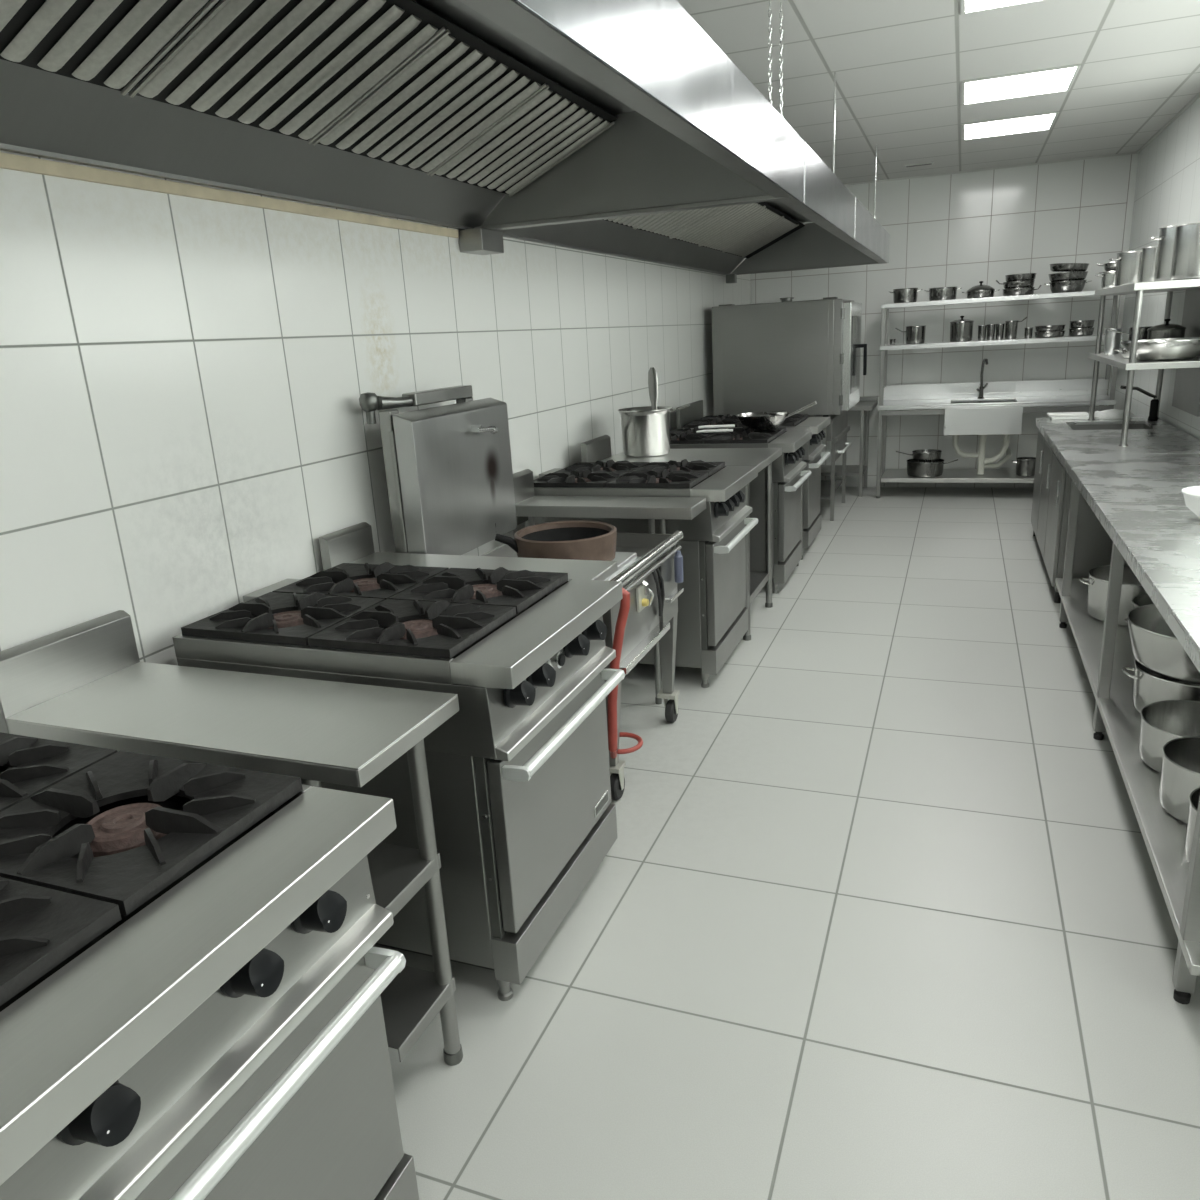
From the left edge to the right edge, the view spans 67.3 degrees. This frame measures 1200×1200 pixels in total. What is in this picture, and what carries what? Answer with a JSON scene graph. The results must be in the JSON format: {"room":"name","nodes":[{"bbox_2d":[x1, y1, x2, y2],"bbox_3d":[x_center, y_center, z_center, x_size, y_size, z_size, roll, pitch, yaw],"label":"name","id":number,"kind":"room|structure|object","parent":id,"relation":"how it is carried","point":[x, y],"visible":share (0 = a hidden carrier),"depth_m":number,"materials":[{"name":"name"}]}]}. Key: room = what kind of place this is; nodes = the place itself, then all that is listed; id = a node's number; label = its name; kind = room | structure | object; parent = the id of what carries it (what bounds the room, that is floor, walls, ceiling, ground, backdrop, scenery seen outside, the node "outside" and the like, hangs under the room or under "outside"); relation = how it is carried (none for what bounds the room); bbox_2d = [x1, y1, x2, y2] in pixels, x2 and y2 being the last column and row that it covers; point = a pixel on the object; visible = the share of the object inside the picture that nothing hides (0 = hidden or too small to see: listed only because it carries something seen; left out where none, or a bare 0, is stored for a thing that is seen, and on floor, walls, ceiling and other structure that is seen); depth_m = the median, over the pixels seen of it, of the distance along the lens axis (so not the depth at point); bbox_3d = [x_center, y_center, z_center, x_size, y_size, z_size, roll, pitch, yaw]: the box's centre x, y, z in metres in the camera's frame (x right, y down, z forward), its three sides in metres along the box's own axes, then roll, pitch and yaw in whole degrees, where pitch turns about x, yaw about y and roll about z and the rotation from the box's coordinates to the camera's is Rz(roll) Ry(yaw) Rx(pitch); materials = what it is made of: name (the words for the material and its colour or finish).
{"room":"commercial kitchen","nodes":[
{"label":"commercial kitchen","id":0,"kind":"room"},
{"bbox_2d":[0,150,750,665],"bbox_3d":[-0.657,-0.920,3.935,0.150,2.855,11.850,3,17,21],"label":"wall","id":1,"kind":"structure","parent":0,"point":[183,422],"depth_m":2.69,"materials":[{"name":"tile"}]},
{"bbox_2d":[0,610,139,733],"bbox_3d":[-1.274,0.192,2.170,0.035,0.238,0.370,3,17,21],"label":"backsplash","id":2,"kind":"structure","parent":1,"relation":"attached to","point":[35,672],"depth_m":2.13,"materials":[{"name":"metal"}]},
{"bbox_2d":[0,152,458,237],"bbox_3d":[-1.149,-1.102,2.408,0.012,0.032,3.080,3,17,21],"label":"trim","id":3,"kind":"structure","parent":1,"relation":"attached to","point":[7,161],"depth_m":2.47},
{"bbox_2d":[319,522,374,569],"bbox_3d":[-0.875,-0.143,3.150,0.035,0.212,0.250,3,17,21],"label":"backsplash","id":4,"kind":"structure","parent":1,"relation":"attached to","point":[350,544],"depth_m":3.11,"materials":[{"name":"metal"}]},
{"bbox_2d":[0,0,889,283],"bbox_3d":[0.342,-1.914,4.231,1.397,0.515,7.955,3,17,21],"label":"extractor hood","id":5,"kind":"object","parent":1,"relation":"attached to","point":[620,128],"visible":1,"depth_m":2.50,"materials":[{"name":"metal"}]},
{"bbox_2d":[513,469,534,524],"bbox_3d":[-0.366,-0.470,4.134,0.035,0.225,0.240,3,17,21],"label":"backsplash","id":6,"kind":"structure","parent":1,"relation":"attached to","point":[523,481],"depth_m":4.12,"materials":[{"name":"metal"}]},
{"bbox_2d":[581,435,610,461],"bbox_3d":[-0.017,-0.809,5.049,0.033,0.188,0.370,3,17,21],"label":"backsplash","id":7,"kind":"structure","parent":1,"relation":"attached to","point":[599,448],"depth_m":5.00,"materials":[{"name":"metal"}]},
{"bbox_2d":[373,487,1199,1199],"bbox_3d":[1.035,0.594,3.730,3.606,0.120,12.150,3,17,21],"label":"floor","id":8,"kind":"structure","parent":0,"point":[881,912],"depth_m":2.42,"materials":[{"name":"tile"}]},
{"bbox_2d":[0,732,418,1199],"bbox_3d":[-0.919,0.814,1.411,1.056,0.971,0.737,3,17,21],"label":"gas stove","id":9,"kind":"object","parent":8,"relation":"on","point":[193,978],"visible":1,"depth_m":1.23,"materials":[{"name":"metal"}]},
{"bbox_2d":[135,946,405,1199],"bbox_3d":[-0.486,0.924,1.271,0.136,0.591,0.711,3,17,21],"label":"oven","id":10,"kind":"object","parent":9,"relation":"in","point":[315,1117],"depth_m":1.36,"materials":[{"name":"metal"}]},
{"bbox_2d":[0,610,462,1065],"bbox_3d":[-0.815,0.585,2.108,0.975,1.008,0.370,3,17,21],"label":"side table","id":11,"kind":"object","parent":8,"relation":"on","point":[86,683],"visible":0.62,"depth_m":1.98,"materials":[{"name":"metal"}]},
{"bbox_2d":[6,662,458,787],"bbox_3d":[-0.818,0.255,2.005,0.940,0.040,0.370,3,17,21],"label":"countertop","id":12,"kind":"structure","parent":11,"relation":"on","point":[341,733],"depth_m":1.93,"materials":[{"name":"metal"}]},
{"bbox_2d":[367,843,440,916],"bbox_3d":[-0.815,0.580,2.044,0.910,0.036,0.228,3,17,21],"label":"shelf","id":13,"kind":"object","parent":11,"relation":"attached to","point":[397,873],"depth_m":1.92,"materials":[{"name":"metal"}]},
{"bbox_2d":[380,966,455,1061],"bbox_3d":[-0.798,0.890,2.135,0.910,0.036,0.228,3,17,21],"label":"shelf","id":14,"kind":"object","parent":11,"relation":"attached to","point":[412,1000],"depth_m":2.00,"materials":[{"name":"metal"}]},
{"bbox_2d":[172,562,624,1000],"bbox_3d":[-0.525,0.442,2.615,1.056,0.968,0.722,3,17,21],"label":"gas stove","id":15,"kind":"object","parent":8,"relation":"on","point":[524,817],"visible":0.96,"depth_m":2.27,"materials":[{"name":"metal"}]},
{"bbox_2d":[474,669,624,938],"bbox_3d":[-0.091,0.552,2.474,0.136,0.588,0.696,3,17,21],"label":"oven","id":16,"kind":"object","parent":15,"relation":"in","point":[545,820],"depth_m":2.34,"materials":[{"name":"metal"}]},
{"bbox_2d":[319,522,617,579],"bbox_3d":[-0.418,0.267,3.100,0.965,1.020,0.260,3,17,21],"label":"table","id":17,"kind":"object","parent":8,"relation":"on","point":[352,544],"visible":0.3,"depth_m":3.04,"materials":[{"name":"metal"}]},
{"bbox_2d":[351,552,617,579],"bbox_3d":[-0.422,-0.100,2.987,0.930,0.030,0.260,3,17,21],"label":"countertop","id":18,"kind":"structure","parent":17,"relation":"on","point":[576,569],"depth_m":2.99,"materials":[{"name":"metal"}]},
{"bbox_2d":[359,385,683,799],"bbox_3d":[-0.211,-0.093,3.487,0.985,1.470,0.852,3,17,21],"label":"skillet","id":19,"kind":"object","parent":8,"relation":"on","point":[448,468],"visible":0.59,"depth_m":3.33,"materials":[{"name":"metal"}]},
{"bbox_2d":[481,533,675,668],"bbox_3d":[-0.124,-0.024,3.497,0.650,0.322,0.770,3,17,21],"label":"tub","id":20,"kind":"object","parent":19,"relation":"in","point":[642,622],"depth_m":3.44,"materials":[{"name":"metal"}]},
{"bbox_2d":[604,552,640,580],"bbox_3d":[-0.112,-0.122,3.377,0.450,0.045,0.400,3,17,21],"label":"stand","id":21,"kind":"object","parent":19,"relation":"in","point":[624,560],"visible":0.16,"depth_m":3.36,"materials":[{"name":"metal"}]},
{"bbox_2d":[495,520,616,560],"bbox_3d":[-0.137,-0.210,3.359,0.403,0.135,0.380,3,17,21],"label":"pan","id":22,"kind":"object","parent":21,"relation":"on","point":[574,539],"visible":0.78,"depth_m":3.27,"materials":[{"name":"metal"}]},
{"bbox_2d":[513,469,705,703],"bbox_3d":[0.040,-0.059,4.096,0.862,1.037,0.245,3,17,21],"label":"table","id":23,"kind":"object","parent":8,"relation":"on","point":[528,506],"visible":0.52,"depth_m":3.95,"materials":[{"name":"metal"}]},
{"bbox_2d":[515,496,705,519],"bbox_3d":[0.036,-0.411,3.987,0.827,0.050,0.245,3,17,21],"label":"countertop","id":24,"kind":"structure","parent":23,"relation":"on","point":[675,508],"depth_m":3.91,"materials":[{"name":"metal"}]},
{"bbox_2d":[525,459,757,687],"bbox_3d":[0.211,-0.174,4.545,1.056,0.988,0.702,3,17,21],"label":"gas stove","id":25,"kind":"object","parent":8,"relation":"on","point":[712,617],"visible":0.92,"depth_m":4.18,"materials":[{"name":"metal"}]},
{"bbox_2d":[699,518,757,649],"bbox_3d":[0.645,-0.064,4.404,0.136,0.608,0.676,3,17,21],"label":"oven","id":26,"kind":"object","parent":25,"relation":"in","point":[723,614],"depth_m":4.24,"materials":[{"name":"metal"}]},
{"bbox_2d":[581,435,781,640],"bbox_3d":[0.495,-0.407,5.143,0.960,1.068,0.690,3,17,21],"label":"table","id":27,"kind":"object","parent":8,"relation":"on","point":[758,492],"visible":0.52,"depth_m":5.15,"materials":[{"name":"metal"}]},
{"bbox_2d":[601,448,781,471],"bbox_3d":[0.489,-0.781,5.027,0.925,0.040,0.690,3,17,21],"label":"countertop","id":28,"kind":"structure","parent":27,"relation":"on","point":[760,457],"depth_m":5.00,"materials":[{"name":"metal"}]},
{"bbox_2d":[618,404,689,456],"bbox_3d":[0.282,-0.967,5.133,0.316,0.278,0.380,-14,19,-32],"label":"saucepan","id":29,"kind":"object","parent":28,"relation":"on","point":[645,431],"visible":1,"depth_m":5.05,"materials":[{"name":"metal"}]},
{"bbox_2d":[648,367,657,409],"bbox_3d":[0.306,-1.110,5.236,0.062,0.466,0.072,3,17,21],"label":"ladle","id":30,"kind":"object","parent":29,"relation":"in","point":[652,374],"visible":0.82,"depth_m":5.22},
{"bbox_2d":[745,572,767,607],"bbox_3d":[0.503,-0.075,5.225,0.828,0.045,0.625,3,17,21],"label":"shelf","id":31,"kind":"object","parent":27,"relation":"attached to","point":[758,580],"depth_m":5.16,"materials":[{"name":"metal"}]},
{"bbox_2d":[670,427,811,593],"bbox_3d":[0.817,-0.638,5.963,1.055,1.017,0.680,3,17,21],"label":"gas stove","id":32,"kind":"object","parent":8,"relation":"on","point":[787,472],"depth_m":5.61,"materials":[{"name":"metal"}]},
{"bbox_2d":[736,401,816,429],"bbox_3d":[1.127,-1.180,5.745,0.525,0.174,0.340,3,17,21],"label":"wok","id":33,"kind":"object","parent":32,"relation":"on","point":[753,420],"visible":0.95,"depth_m":5.68,"materials":[{"name":"metal"}]},
{"bbox_2d":[736,412,788,429],"bbox_3d":[1.043,-1.147,5.790,0.340,0.094,0.340,3,17,21],"label":"bowl","id":34,"kind":"object","parent":33,"relation":"on","point":[753,420],"depth_m":5.69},
{"bbox_2d":[773,471,811,564],"bbox_3d":[1.251,-0.513,5.827,0.136,0.605,0.656,3,17,21],"label":"oven","id":35,"kind":"object","parent":32,"relation":"in","point":[787,547],"depth_m":5.61,"materials":[{"name":"metal"}]},
{"bbox_2d":[676,400,829,547],"bbox_3d":[1.159,-0.941,6.807,1.056,1.088,0.662,3,17,21],"label":"gas stove","id":36,"kind":"object","parent":8,"relation":"on","point":[691,416],"visible":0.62,"depth_m":6.57,"materials":[{"name":"metal"}]},
{"bbox_2d":[803,452,829,529],"bbox_3d":[1.596,-0.780,6.682,0.136,0.601,0.636,3,17,21],"label":"oven","id":37,"kind":"object","parent":36,"relation":"in","point":[812,485],"depth_m":6.55,"materials":[{"name":"metal"}]},
{"bbox_2d":[718,427,809,565],"bbox_3d":[0.999,-0.735,6.404,0.920,0.935,0.260,3,17,21],"label":"table","id":38,"kind":"object","parent":8,"relation":"on","point":[787,428],"visible":0.09,"depth_m":6.32,"materials":[{"name":"metal"}]},
{"bbox_2d":[718,427,809,430],"bbox_3d":[0.975,-1.163,6.278,0.920,0.040,0.260,3,17,21],"label":"countertop","id":39,"kind":"structure","parent":38,"relation":"on","point":[787,428],"depth_m":6.18,"materials":[{"name":"metal"}]},
{"bbox_2d":[808,410,850,520],"bbox_3d":[1.661,-1.207,8.010,1.009,0.870,1.110,3,17,21],"label":"stand","id":40,"kind":"object","parent":8,"relation":"on","point":[838,428],"visible":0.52,"depth_m":7.69,"materials":[{"name":"metal"}]},
{"bbox_2d":[712,297,866,416],"bbox_3d":[1.630,-2.057,7.635,1.163,0.970,0.884,3,17,21],"label":"oven","id":41,"kind":"object","parent":40,"relation":"on","point":[788,355],"visible":0.93,"depth_m":7.25,"materials":[{"name":"metal"}]},
{"bbox_2d":[820,480,841,498],"bbox_3d":[1.686,-1.007,8.158,0.890,0.020,0.860,3,17,21],"label":"shelf","id":42,"kind":"object","parent":40,"relation":"attached to","point":[825,484],"depth_m":8.00,"materials":[{"name":"metal"}]},
{"bbox_2d":[821,396,877,496],"bbox_3d":[2.358,-1.510,8.846,0.635,0.905,0.570,3,17,21],"label":"table","id":43,"kind":"object","parent":8,"relation":"on","point":[866,403],"visible":0.53,"depth_m":8.73,"materials":[{"name":"metal"}]},
{"bbox_2d":[821,465,866,475],"bbox_3d":[2.357,-1.285,8.924,0.520,0.030,0.500,3,17,21],"label":"shelf","id":44,"kind":"object","parent":43,"relation":"attached to","point":[851,470],"depth_m":8.79,"materials":[{"name":"metal"}]},
{"bbox_2d":[848,401,877,410],"bbox_3d":[2.336,-1.876,8.737,0.635,0.040,0.565,3,17,21],"label":"countertop","id":45,"kind":"structure","parent":43,"relation":"on","point":[866,405],"depth_m":8.44,"materials":[{"name":"metal"}]},
{"bbox_2d":[876,291,1124,497],"bbox_3d":[3.564,-1.837,8.217,1.930,1.752,0.650,3,17,21],"label":"sink unit with shelves","id":46,"kind":"object","parent":8,"relation":"on","point":[991,418],"visible":0.87,"depth_m":8.16,"materials":[{"name":"metal"}]},
{"bbox_2d":[889,288,922,302],"bbox_3d":[2.755,-2.746,8.134,0.218,0.122,0.269,-15,20,-34],"label":"casserole","id":47,"kind":"object","parent":46,"relation":"on","point":[904,295],"visible":0.88,"depth_m":8.05,"materials":[{"name":"metal"}]},
{"bbox_2d":[895,325,925,343],"bbox_3d":[2.826,-2.413,8.210,0.267,0.154,0.178,3,17,21],"label":"saucepan","id":48,"kind":"object","parent":46,"relation":"on","point":[914,334],"visible":0.98,"depth_m":8.13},
{"bbox_2d":[906,325,925,343],"bbox_3d":[2.868,-2.411,8.194,0.178,0.154,0.178,3,17,21],"label":"pot","id":49,"kind":"object","parent":48,"relation":"on","point":[914,334],"depth_m":8.13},
{"bbox_2d":[907,459,957,476],"bbox_3d":[3.080,-1.243,8.453,0.338,0.149,0.411,-14,19,-32],"label":"saucepan","id":50,"kind":"object","parent":46,"relation":"on","point":[914,468],"visible":0.92,"depth_m":8.36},
{"bbox_2d":[896,449,941,461],"bbox_3d":[2.994,-1.360,8.474,0.412,0.089,0.264,3,17,21],"label":"saucepan","id":51,"kind":"object","parent":50,"relation":"on","point":[922,455],"visible":1,"depth_m":8.37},
{"bbox_2d":[912,449,941,461],"bbox_3d":[3.063,-1.354,8.448,0.264,0.084,0.264,3,17,21],"label":"pot","id":52,"kind":"object","parent":51,"relation":"on","point":[922,455],"depth_m":8.36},
{"bbox_2d":[924,287,961,300],"bbox_3d":[3.051,-2.723,8.022,0.242,0.109,0.286,-13,19,-31],"label":"casserole","id":53,"kind":"object","parent":46,"relation":"on","point":[941,293],"visible":0.95,"depth_m":7.93,"materials":[{"name":"metal"}]},
{"bbox_2d":[881,469,1034,482],"bbox_3d":[3.609,-1.160,8.404,1.850,0.040,0.595,3,17,21],"label":"shelf","id":54,"kind":"object","parent":46,"relation":"attached to","point":[888,475],"depth_m":8.35,"materials":[{"name":"metal"}]},
{"bbox_2d":[950,316,973,341],"bbox_3d":[3.227,-2.423,8.045,0.200,0.221,0.200,3,17,21],"label":"pot","id":55,"kind":"object","parent":46,"relation":"on","point":[961,330],"visible":1,"depth_m":7.98,"materials":[{"name":"silver metal"}]},
{"bbox_2d":[962,281,999,298],"bbox_3d":[3.340,-2.723,7.905,0.234,0.142,0.283,-14,20,-34],"label":"pan","id":56,"kind":"object","parent":46,"relation":"on","point":[978,291],"visible":0.94,"depth_m":7.83,"materials":[{"name":"metal"}]},
{"bbox_2d":[943,407,1022,434],"bbox_3d":[3.486,-1.654,8.224,0.640,0.236,0.495,3,17,21],"label":"sink basin","id":57,"kind":"object","parent":46,"relation":"in","point":[957,420],"depth_m":8.00,"materials":[{"name":"metal"}]},
{"bbox_2d":[881,291,1094,308],"bbox_3d":[3.481,-2.629,7.883,1.925,0.038,0.440,3,17,21],"label":"shelf","id":58,"kind":"object","parent":46,"relation":"attached to","point":[1082,293],"depth_m":7.74,"materials":[{"name":"metal"}]},
{"bbox_2d":[877,394,1115,409],"bbox_3d":[3.566,-1.805,8.227,1.930,0.040,0.650,3,17,21],"label":"countertop","id":59,"kind":"structure","parent":46,"relation":"on","point":[1102,399],"depth_m":8.07,"materials":[{"name":"metal"}]},
{"bbox_2d":[880,334,1122,349],"bbox_3d":[3.501,-2.284,7.984,1.925,0.038,0.440,3,17,21],"label":"shelf","id":60,"kind":"object","parent":46,"relation":"attached to","point":[884,345],"depth_m":7.83,"materials":[{"name":"metal"}]},
{"bbox_2d":[1002,285,1041,295],"bbox_3d":[3.625,-2.677,7.805,0.261,0.079,0.261,-10,18,-22],"label":"saute pan","id":61,"kind":"object","parent":46,"relation":"on","point":[1025,290],"visible":0.89,"depth_m":7.71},
{"bbox_2d":[1002,287,1034,295],"bbox_3d":[3.623,-2.669,7.808,0.258,0.062,0.258,3,17,21],"label":"pot","id":62,"kind":"object","parent":61,"relation":"on","point":[1025,290],"depth_m":7.71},
{"bbox_2d":[1012,457,1035,475],"bbox_3d":[3.865,-1.209,8.170,0.178,0.154,0.231,-15,20,-35],"label":"stock pot","id":63,"kind":"object","parent":46,"relation":"on","point":[1025,466],"visible":0.83,"depth_m":8.11,"materials":[{"name":"metal"}]},
{"bbox_2d":[1044,280,1091,292],"bbox_3d":[3.975,-2.664,7.668,0.309,0.092,0.287,-9,17,-18],"label":"pan","id":64,"kind":"object","parent":46,"relation":"on","point":[1073,285],"visible":0.92,"depth_m":7.57,"materials":[{"name":"metal"}]},
{"bbox_2d":[1048,271,1087,281],"bbox_3d":[3.969,-2.741,7.646,0.304,0.064,0.304,3,17,21],"label":"pan","id":65,"kind":"object","parent":64,"relation":"on","point":[1068,276],"visible":0.93,"depth_m":7.54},
{"bbox_2d":[1050,263,1088,271],"bbox_3d":[3.968,-2.812,7.624,0.304,0.078,0.304,-10,18,-22],"label":"pan","id":66,"kind":"object","parent":65,"relation":"on","point":[1058,267],"visible":0.98,"depth_m":7.52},
{"bbox_2d":[1031,416,1199,602],"bbox_3d":[3.231,-0.633,5.749,0.750,0.862,1.948,3,17,21],"label":"base cabinet","id":67,"kind":"object","parent":8,"relation":"on","point":[1052,482],"visible":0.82,"depth_m":5.23,"materials":[{"name":"metal"}]},
{"bbox_2d":[1036,416,1199,461],"bbox_3d":[3.209,-1.023,5.636,0.750,0.050,1.948,3,17,21],"label":"countertop","id":68,"kind":"structure","parent":67,"relation":"on","point":[1163,438],"depth_m":5.35,"materials":[{"name":"metal"}]},
{"bbox_2d":[1069,424,1151,429],"bbox_3d":[3.391,-1.050,6.019,0.500,0.192,0.520,3,17,21],"label":"basin","id":69,"kind":"object","parent":68,"relation":"in","point":[1071,426],"depth_m":6.21,"materials":[{"name":"metal"}]},
{"bbox_2d":[1088,279,1199,445],"bbox_3d":[3.376,-1.490,5.563,0.458,0.868,1.635,3,17,21],"label":"shelf","id":70,"kind":"object","parent":68,"relation":"on","point":[1131,364],"visible":0.72,"depth_m":5.00,"materials":[{"name":"metal"}]},
{"bbox_2d":[1104,328,1122,353],"bbox_3d":[3.400,-1.715,5.974,0.108,0.164,0.108,3,17,21],"label":"jug","id":71,"kind":"object","parent":70,"relation":"on","point":[1112,339],"visible":0.91,"depth_m":5.94,"materials":[{"name":"metal"}]},
{"bbox_2d":[1109,250,1141,286],"bbox_3d":[3.319,-2.046,5.566,0.244,0.199,0.287,-13,19,-31],"label":"stock pot","id":72,"kind":"object","parent":70,"relation":"on","point":[1128,264],"visible":0.45,"depth_m":5.50,"materials":[{"name":"metal"}]},
{"bbox_2d":[1106,326,1152,339],"bbox_3d":[3.365,-1.649,5.739,0.266,0.173,0.138,3,17,21],"label":"saucepan","id":73,"kind":"object","parent":70,"relation":"on","point":[1142,330],"visible":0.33,"depth_m":5.66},
{"bbox_2d":[1128,326,1152,339],"bbox_3d":[3.425,-1.644,5.717,0.138,0.169,0.138,3,17,21],"label":"pot","id":74,"kind":"object","parent":73,"relation":"on","point":[1142,330],"depth_m":5.65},
{"bbox_2d":[1139,246,1157,281],"bbox_3d":[3.253,-1.961,5.282,0.158,0.204,0.158,3,17,21],"label":"stock pot","id":75,"kind":"object","parent":70,"relation":"on","point":[1149,254],"visible":0.39,"depth_m":5.25,"materials":[{"name":"metal"}]},
{"bbox_2d":[1120,337,1199,360],"bbox_3d":[3.168,-1.401,5.043,0.458,0.109,0.458,3,17,21],"label":"pan","id":76,"kind":"object","parent":70,"relation":"on","point":[1163,349],"visible":0.96,"depth_m":4.91,"materials":[{"name":"metal"}]},
{"bbox_2d":[1150,225,1177,280],"bbox_3d":[3.236,-1.928,5.019,0.238,0.289,0.283,-14,19,-31],"label":"stock pot","id":77,"kind":"object","parent":70,"relation":"on","point":[1166,238],"visible":0.47,"depth_m":4.99,"materials":[{"name":"metal"}]},
{"bbox_2d":[1147,319,1185,338],"bbox_3d":[3.469,-1.615,5.529,0.208,0.214,0.208,3,17,21],"label":"saucepan","id":78,"kind":"object","parent":70,"relation":"on","point":[1167,330],"visible":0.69,"depth_m":5.45,"materials":[{"name":"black metal"}]},
{"bbox_2d":[1147,328,1185,338],"bbox_3d":[3.470,-1.586,5.537,0.208,0.154,0.208,3,17,21],"label":"pot","id":79,"kind":"object","parent":78,"relation":"on","point":[1152,333],"depth_m":5.45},
{"bbox_2d":[1171,222,1199,279],"bbox_3d":[3.167,-1.843,4.769,0.238,0.274,0.238,3,17,21],"label":"stock pot","id":80,"kind":"object","parent":70,"relation":"on","point":[1186,250],"visible":0.92,"depth_m":4.72,"materials":[{"name":"metal"}]},
{"bbox_2d":[1055,453,1199,1003],"bbox_3d":[2.259,0.126,3.340,0.750,0.862,3.458,3,17,21],"label":"prep table","id":81,"kind":"object","parent":8,"relation":"on","point":[1138,500],"visible":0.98,"depth_m":3.20,"materials":[{"name":"metal"}]},
{"bbox_2d":[1079,565,1146,625],"bbox_3d":[2.542,-0.021,4.315,0.378,0.209,0.378,-11,18,-25],"label":"casserole","id":82,"kind":"object","parent":81,"relation":"on","point":[1098,581],"visible":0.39,"depth_m":4.28,"materials":[{"name":"metal"}]},
{"bbox_2d":[1061,453,1199,671],"bbox_3d":[2.237,-0.263,3.226,0.750,0.050,3.458,3,17,21],"label":"countertop","id":83,"kind":"structure","parent":81,"relation":"on","point":[1138,499],"depth_m":3.28,"materials":[{"name":"metal"}]},
{"bbox_2d":[1122,659,1199,713],"bbox_3d":[2.142,0.328,3.261,0.378,0.174,0.378,-11,18,-25],"label":"casserole","id":84,"kind":"object","parent":81,"relation":"on","point":[1150,687],"visible":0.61,"depth_m":3.21,"materials":[{"name":"metal"}]},
{"bbox_2d":[1127,604,1199,683],"bbox_3d":[2.147,0.159,3.206,0.488,0.169,0.488,3,17,21],"label":"pan","id":85,"kind":"object","parent":84,"relation":"on","point":[1156,648],"visible":0.79,"depth_m":3.15,"materials":[{"name":"metal"}]},
{"bbox_2d":[1139,700,1199,772],"bbox_3d":[1.924,0.458,2.895,0.338,0.154,0.338,3,17,21],"label":"casserole","id":86,"kind":"object","parent":81,"relation":"on","point":[1162,722],"visible":0.74,"depth_m":3.02,"materials":[{"name":"metal"}]},
{"bbox_2d":[1159,737,1199,823],"bbox_3d":[1.790,0.537,2.615,0.288,0.174,0.288,3,17,21],"label":"stock pot","id":87,"kind":"object","parent":81,"relation":"on","point":[1180,774],"visible":0.91,"depth_m":2.62,"materials":[{"name":"metal"}]},
{"bbox_2d":[1181,486,1199,518],"bbox_3d":[2.232,-0.338,3.217,0.276,0.098,0.276,3,17,21],"label":"mixing bowl","id":88,"kind":"object","parent":81,"relation":"on","point":[1191,494],"visible":1,"depth_m":3.23,"materials":[{"name":"ceramic"}]},
{"bbox_2d":[1185,787,1199,862],"bbox_3d":[1.682,0.621,2.348,0.268,0.174,0.268,3,17,21],"label":"stock pot","id":89,"kind":"object","parent":81,"relation":"on","point":[1194,796],"visible":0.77,"depth_m":2.38,"materials":[{"name":"metal"}]},
{"bbox_2d":[677,0,1199,183],"bbox_3d":[0.871,-2.257,2.897,3.606,0.120,12.150,3,17,21],"label":"ceiling","id":90,"kind":"structure","parent":0,"point":[900,67],"depth_m":4.74,"materials":[{"name":"tile"}]},
{"bbox_2d":[961,0,1047,14],"bbox_3d":[1.716,-2.414,3.495,0.590,0.006,0.602,3,17,21],"label":"recessed light","id":91,"kind":"object","parent":90,"relation":"in","point":[967,6],"visible":1,"depth_m":3.77,"materials":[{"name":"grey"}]},
{"bbox_2d":[962,112,1058,139],"bbox_3d":[2.831,-3.285,6.259,0.590,0.006,0.602,3,17,21],"label":"recessed light","id":92,"kind":"object","parent":90,"relation":"in","point":[1040,122],"visible":1,"depth_m":6.24,"materials":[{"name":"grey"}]},
{"bbox_2d":[961,65,1080,104],"bbox_3d":[2.385,-2.936,5.153,0.590,0.006,0.602,3,17,21],"label":"recessed light","id":93,"kind":"object","parent":90,"relation":"in","point":[1061,79],"visible":1,"depth_m":5.12,"materials":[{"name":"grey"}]},
{"bbox_2d":[751,154,1131,487],"bbox_3d":[3.108,-2.514,8.655,3.606,2.855,0.150,3,17,21],"label":"wall","id":94,"kind":"structure","parent":0,"point":[961,230],"depth_m":8.32,"materials":[{"name":"tile"}]},
{"bbox_2d":[844,152,1138,185],"bbox_3d":[2.999,-3.852,8.181,3.306,0.014,0.022,3,17,21],"label":"trim","id":95,"kind":"structure","parent":94,"relation":"attached to","point":[1130,153],"depth_m":7.98,"materials":[{"name":"grey"}]},
{"bbox_2d":[883,378,1106,399],"bbox_3d":[3.669,-1.977,8.469,1.930,0.142,0.041,3,17,21],"label":"backsplash","id":96,"kind":"structure","parent":94,"relation":"attached to","point":[1060,387],"depth_m":8.44,"materials":[{"name":"metal"}]},
{"bbox_2d":[1107,154,1138,405],"bbox_3d":[4.596,-2.407,7.997,0.050,2.855,0.012,3,17,21],"label":"trim","id":97,"kind":"structure","parent":94,"relation":"attached to","point":[1134,163],"depth_m":7.72,"materials":[{"name":"white paint"}]},
{"bbox_2d":[1114,98,1199,439],"bbox_3d":[2.563,-0.742,2.692,0.150,2.855,11.850,3,17,21],"label":"wall","id":98,"kind":"structure","parent":0,"point":[1167,191],"depth_m":6.47,"materials":[{"name":"tile"}]},
{"bbox_2d":[1136,92,1199,153],"bbox_3d":[2.401,-2.105,2.316,0.022,0.014,11.828,3,17,21],"label":"trim","id":99,"kind":"structure","parent":98,"relation":"attached to","point":[1197,96],"depth_m":6.37,"materials":[{"name":"grey"}]},
{"bbox_2d":[1172,288,1199,416],"bbox_3d":[3.555,-1.518,5.395,0.023,0.760,0.710,3,17,21],"label":"wall panel","id":100,"kind":"object","parent":98,"relation":"attached to","point":[1186,394],"visible":0.57,"depth_m":5.43,"materials":[{"name":"tile"}]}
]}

